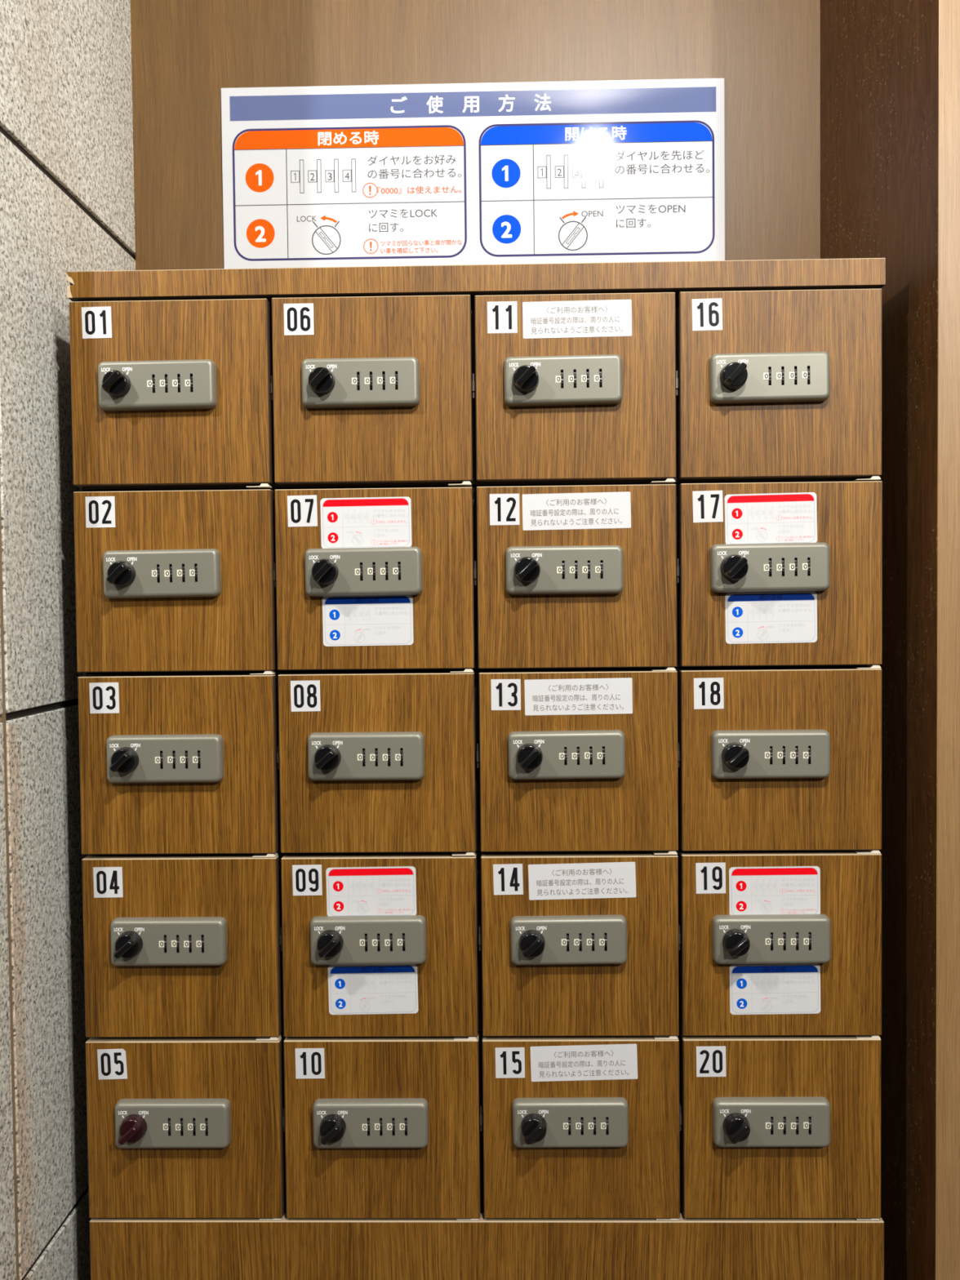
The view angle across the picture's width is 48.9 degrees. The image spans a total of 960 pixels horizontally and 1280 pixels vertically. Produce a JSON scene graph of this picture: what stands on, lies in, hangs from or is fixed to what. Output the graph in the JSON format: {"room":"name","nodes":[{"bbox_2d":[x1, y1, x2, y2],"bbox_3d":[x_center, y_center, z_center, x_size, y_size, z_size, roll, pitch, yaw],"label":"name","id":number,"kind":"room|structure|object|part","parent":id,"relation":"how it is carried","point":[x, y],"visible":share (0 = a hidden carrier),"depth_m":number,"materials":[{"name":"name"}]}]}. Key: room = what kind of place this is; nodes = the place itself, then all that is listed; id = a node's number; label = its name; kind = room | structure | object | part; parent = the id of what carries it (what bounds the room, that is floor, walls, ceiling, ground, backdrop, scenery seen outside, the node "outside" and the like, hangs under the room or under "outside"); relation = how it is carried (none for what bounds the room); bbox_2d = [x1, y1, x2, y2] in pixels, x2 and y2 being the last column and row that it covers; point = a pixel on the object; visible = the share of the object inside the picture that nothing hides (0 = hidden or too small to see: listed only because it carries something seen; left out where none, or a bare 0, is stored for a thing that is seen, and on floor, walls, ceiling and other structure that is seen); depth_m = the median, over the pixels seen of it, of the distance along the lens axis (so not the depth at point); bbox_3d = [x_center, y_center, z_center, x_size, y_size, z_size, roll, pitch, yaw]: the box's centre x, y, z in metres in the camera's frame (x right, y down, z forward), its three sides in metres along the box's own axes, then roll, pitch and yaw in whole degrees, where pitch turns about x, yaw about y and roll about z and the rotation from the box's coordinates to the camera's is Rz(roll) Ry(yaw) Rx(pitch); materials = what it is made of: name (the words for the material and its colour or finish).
{"room":"locker area","nodes":[
{"label":"locker area","id":0,"kind":"room"},
{"bbox_2d":[0,0,135,1279],"bbox_3d":[-0.525,-0.061,1.315,0.060,2.700,0.522,-1,2,1],"label":"wall","id":1,"kind":"structure","parent":0,"point":[67,202],"depth_m":1.21,"materials":[{"name":"stone"}]},
{"bbox_2d":[130,0,820,270],"bbox_3d":[-0.001,-0.073,1.536,0.981,2.700,0.020,-1,2,1],"label":"wall","id":2,"kind":"structure","parent":0,"point":[766,53],"depth_m":1.50,"materials":[{"name":"brown wood"}]},
{"bbox_2d":[221,78,724,268],"bbox_3d":[-0.011,-0.657,1.506,0.716,0.270,0.005,-1,2,1],"label":"sign","id":3,"kind":"object","parent":2,"relation":"attached to","point":[606,171],"visible":1,"depth_m":1.50,"materials":[{"name":"white"}]},
{"bbox_3d":[-0.186,-0.638,1.508,0.334,0.187,0.001,-1,2,1],"label":"closing panel","id":4,"kind":"part","parent":3,"relation":"part of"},
{"bbox_3d":[0.166,-0.641,1.501,0.334,0.187,0.001,-1,2,1],"label":"opening panel","id":5,"kind":"part","parent":3,"relation":"part of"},
{"bbox_2d":[820,0,959,1279],"bbox_3d":[0.861,-0.076,1.327,0.750,2.700,0.445,-1,2,1],"label":"wall","id":6,"kind":"structure","parent":0,"point":[890,69],"depth_m":1.18,"materials":[{"name":"brown wood"}]},
{"bbox_3d":[0.374,1.366,-0.695,6.000,0.050,4.592,-1,2,1],"label":"floor","id":7,"kind":"structure","parent":0,"visible":0},
{"bbox_2d":[66,257,885,1279],"bbox_3d":[0.004,0.432,1.354,0.904,1.702,0.330,-1,2,1],"label":"tall cabinet","id":8,"kind":"object","parent":7,"relation":"on","point":[121,1248],"visible":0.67,"depth_m":1.19,"materials":[{"name":"brown wood"}]},
{"bbox_3d":[-0.444,0.450,1.373,0.004,1.673,0.310,-1,2,1],"label":"panel","id":9,"kind":"part","parent":8,"relation":"part of","materials":[{"name":"black wood"}]},
{"bbox_2d":[85,1031,286,1220],"bbox_3d":[-0.332,0.553,1.342,0.226,0.207,0.354,-1,2,1],"label":"locker","id":10,"kind":"object","parent":8,"relation":"on","point":[178,1126],"visible":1,"depth_m":1.20,"materials":[{"name":"brown wood"}]},
{"bbox_3d":[-0.389,0.548,1.177,0.029,0.029,0.023,-43,1,2],"label":"knob","id":11,"kind":"part","parent":10,"relation":"part of","materials":[{"name":"red plastic"}]},
{"bbox_2d":[81,852,285,1040],"bbox_3d":[-0.333,0.346,1.335,0.226,0.208,0.354,-1,2,1],"label":"locker","id":12,"kind":"object","parent":10,"relation":"on","point":[175,944],"visible":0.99,"depth_m":1.19,"materials":[{"name":"brown wood"}]},
{"bbox_3d":[-0.392,0.341,1.171,0.029,0.029,0.023,-42,1,2],"label":"knob","id":13,"kind":"part","parent":12,"relation":"part of","materials":[{"name":"black plastic"}]},
{"bbox_2d":[77,670,288,857],"bbox_3d":[-0.336,0.138,1.329,0.226,0.207,0.354,-1,2,1],"label":"locker","id":14,"kind":"object","parent":12,"relation":"on","point":[171,762],"visible":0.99,"depth_m":1.19,"materials":[{"name":"brown wood"}]},
{"bbox_3d":[-0.394,0.134,1.164,0.029,0.029,0.023,-44,0,2],"label":"knob","id":15,"kind":"part","parent":14,"relation":"part of","materials":[{"name":"black plastic"}]},
{"bbox_2d":[73,488,281,674],"bbox_3d":[-0.338,-0.069,1.323,0.226,0.208,0.354,-1,2,1],"label":"locker","id":16,"kind":"object","parent":14,"relation":"on","point":[166,580],"visible":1,"depth_m":1.18,"materials":[{"name":"brown wood"}]},
{"bbox_3d":[-0.396,-0.073,1.158,0.029,0.029,0.023,-45,0,2],"label":"knob","id":17,"kind":"part","parent":16,"relation":"part of","materials":[{"name":"black plastic"}]},
{"bbox_2d":[69,298,281,491],"bbox_3d":[-0.340,-0.278,1.317,0.226,0.208,0.354,-1,2,1],"label":"locker","id":18,"kind":"object","parent":16,"relation":"on","point":[166,395],"visible":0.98,"depth_m":1.17,"materials":[{"name":"brown wood"}]},
{"bbox_3d":[-0.399,-0.281,1.152,0.029,0.029,0.023,44,2,0],"label":"knob","id":19,"kind":"part","parent":18,"relation":"part of","materials":[{"name":"black plastic"}]},
{"bbox_2d":[282,1022,483,1220],"bbox_3d":[-0.109,0.551,1.337,0.226,0.207,0.354,-1,2,1],"label":"locker","id":20,"kind":"object","parent":8,"relation":"on","point":[375,1127],"visible":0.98,"depth_m":1.19,"materials":[{"name":"brown wood"}]},
{"bbox_3d":[-0.165,0.546,1.173,0.029,0.029,0.023,-43,1,2],"label":"knob","id":21,"kind":"part","parent":20,"relation":"part of","materials":[{"name":"black plastic"}]},
{"bbox_2d":[280,850,481,1039],"bbox_3d":[-0.111,0.344,1.331,0.226,0.208,0.354,-1,2,1],"label":"locker","id":22,"kind":"object","parent":20,"relation":"on","point":[372,944],"visible":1,"depth_m":1.19,"materials":[{"name":"brown wood"}]},
{"bbox_3d":[-0.167,0.338,1.166,0.029,0.029,0.023,-44,0,2],"label":"knob","id":23,"kind":"part","parent":22,"relation":"part of","materials":[{"name":"black plastic"}]},
{"bbox_2d":[276,668,479,855],"bbox_3d":[-0.113,0.136,1.325,0.226,0.206,0.354,-1,2,1],"label":"locker","id":24,"kind":"object","parent":22,"relation":"on","point":[372,760],"visible":1,"depth_m":1.18,"materials":[{"name":"brown wood"}]},
{"bbox_3d":[-0.169,0.131,1.160,0.029,0.029,0.023,-42,1,2],"label":"knob","id":25,"kind":"part","parent":24,"relation":"part of","materials":[{"name":"black plastic"}]},
{"bbox_2d":[273,486,477,672],"bbox_3d":[-0.115,-0.071,1.319,0.227,0.208,0.354,-1,2,1],"label":"locker","id":26,"kind":"object","parent":24,"relation":"on","point":[365,579],"visible":1,"depth_m":1.18,"materials":[{"name":"brown wood"}]},
{"bbox_3d":[-0.171,-0.075,1.154,0.029,0.029,0.023,44,2,0],"label":"knob","id":27,"kind":"part","parent":26,"relation":"part of","materials":[{"name":"black plastic"}]},
{"bbox_2d":[271,294,475,488],"bbox_3d":[-0.117,-0.280,1.313,0.226,0.208,0.354,-1,2,1],"label":"locker","id":28,"kind":"object","parent":26,"relation":"on","point":[367,392],"visible":0.99,"depth_m":1.17,"materials":[{"name":"brown wood"}]},
{"bbox_3d":[-0.173,-0.283,1.148,0.029,0.029,0.023,44,2,0],"label":"knob","id":29,"kind":"part","parent":28,"relation":"part of","materials":[{"name":"black plastic"}]},
{"bbox_3d":[0.008,0.971,1.214,0.901,0.625,0.018,-1,2,1],"label":"panel","id":30,"kind":"part","parent":8,"relation":"part of","materials":[{"name":"brown wood"}]},
{"bbox_2d":[480,1031,679,1220],"bbox_3d":[0.115,0.549,1.333,0.225,0.207,0.354,-1,2,1],"label":"locker","id":31,"kind":"object","parent":8,"relation":"on","point":[572,1126],"visible":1,"depth_m":1.19,"materials":[{"name":"brown wood"}]},
{"bbox_3d":[0.060,0.543,1.168,0.029,0.029,0.023,-46,0,2],"label":"knob","id":32,"kind":"part","parent":31,"relation":"part of","materials":[{"name":"black plastic"}]},
{"bbox_2d":[478,850,679,1039],"bbox_3d":[0.113,0.342,1.327,0.224,0.208,0.354,-1,2,1],"label":"locker","id":33,"kind":"object","parent":31,"relation":"on","point":[571,943],"visible":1,"depth_m":1.18,"materials":[{"name":"brown wood"}]},
{"bbox_3d":[0.058,0.337,1.162,0.029,0.029,0.023,-44,0,2],"label":"knob","id":34,"kind":"part","parent":33,"relation":"part of","materials":[{"name":"black plastic"}]},
{"bbox_2d":[476,666,678,854],"bbox_3d":[0.111,0.133,1.321,0.224,0.206,0.354,-1,2,1],"label":"locker","id":35,"kind":"object","parent":33,"relation":"on","point":[569,759],"visible":1,"depth_m":1.18,"materials":[{"name":"brown wood"}]},
{"bbox_3d":[0.055,0.129,1.156,0.029,0.029,0.023,44,2,0],"label":"knob","id":36,"kind":"part","parent":35,"relation":"part of","materials":[{"name":"black plastic"}]},
{"bbox_2d":[474,484,676,671],"bbox_3d":[0.108,-0.073,1.315,0.224,0.209,0.354,-1,2,1],"label":"locker","id":37,"kind":"object","parent":35,"relation":"on","point":[566,576],"visible":1,"depth_m":1.17,"materials":[{"name":"brown wood"}]},
{"bbox_3d":[0.052,-0.077,1.150,0.029,0.029,0.023,-43,1,2],"label":"knob","id":38,"kind":"part","parent":37,"relation":"part of","materials":[{"name":"black plastic"}]},
{"bbox_2d":[472,292,675,486],"bbox_3d":[0.106,-0.282,1.308,0.224,0.208,0.354,-1,2,1],"label":"locker","id":39,"kind":"object","parent":37,"relation":"on","point":[569,389],"visible":1,"depth_m":1.17,"materials":[{"name":"brown wood"}]},
{"bbox_3d":[0.050,-0.284,1.143,0.029,0.029,0.023,43,2,0],"label":"knob","id":40,"kind":"part","parent":39,"relation":"part of","materials":[{"name":"black plastic"}]},
{"bbox_2d":[677,1030,881,1220],"bbox_3d":[0.340,0.547,1.329,0.225,0.206,0.354,-1,2,1],"label":"locker","id":41,"kind":"object","parent":8,"relation":"on","point":[771,1126],"visible":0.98,"depth_m":1.19,"materials":[{"name":"brown wood"}]},
{"bbox_3d":[0.285,0.541,1.164,0.029,0.029,0.023,-45,0,2],"label":"knob","id":42,"kind":"part","parent":41,"relation":"part of","materials":[{"name":"black plastic"}]},
{"bbox_2d":[675,849,881,1039],"bbox_3d":[0.338,0.339,1.323,0.226,0.209,0.354,-1,2,1],"label":"locker","id":43,"kind":"object","parent":41,"relation":"on","point":[771,943],"visible":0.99,"depth_m":1.18,"materials":[{"name":"brown wood"}]},
{"bbox_3d":[0.283,0.334,1.158,0.029,0.029,0.023,-41,1,2],"label":"knob","id":44,"kind":"part","parent":43,"relation":"part of","materials":[{"name":"black plastic"}]},
{"bbox_2d":[673,665,881,853],"bbox_3d":[0.336,0.131,1.316,0.226,0.207,0.354,-1,2,1],"label":"locker","id":45,"kind":"object","parent":43,"relation":"on","point":[771,757],"visible":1,"depth_m":1.17,"materials":[{"name":"brown wood"}]},
{"bbox_3d":[0.280,0.128,1.151,0.029,0.029,0.023,-41,1,2],"label":"knob","id":46,"kind":"part","parent":45,"relation":"part of","materials":[{"name":"black plastic"}]},
{"bbox_2d":[675,480,882,668],"bbox_3d":[0.334,-0.076,1.310,0.226,0.208,0.354,-1,2,1],"label":"locker","id":47,"kind":"object","parent":45,"relation":"on","point":[769,574],"visible":1,"depth_m":1.17,"materials":[{"name":"brown wood"}]},
{"bbox_3d":[0.278,-0.079,1.145,0.029,0.029,0.023,44,2,0],"label":"knob","id":48,"kind":"part","parent":47,"relation":"part of","materials":[{"name":"black plastic"}]},
{"bbox_2d":[671,288,882,484],"bbox_3d":[0.332,-0.284,1.304,0.225,0.208,0.354,-1,2,1],"label":"locker","id":49,"kind":"object","parent":47,"relation":"on","point":[784,385],"visible":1,"depth_m":1.16,"materials":[{"name":"brown wood"}]},
{"bbox_3d":[0.276,-0.287,1.139,0.029,0.029,0.023,43,2,0],"label":"knob","id":50,"kind":"part","parent":49,"relation":"part of","materials":[{"name":"black plastic"}]}
]}

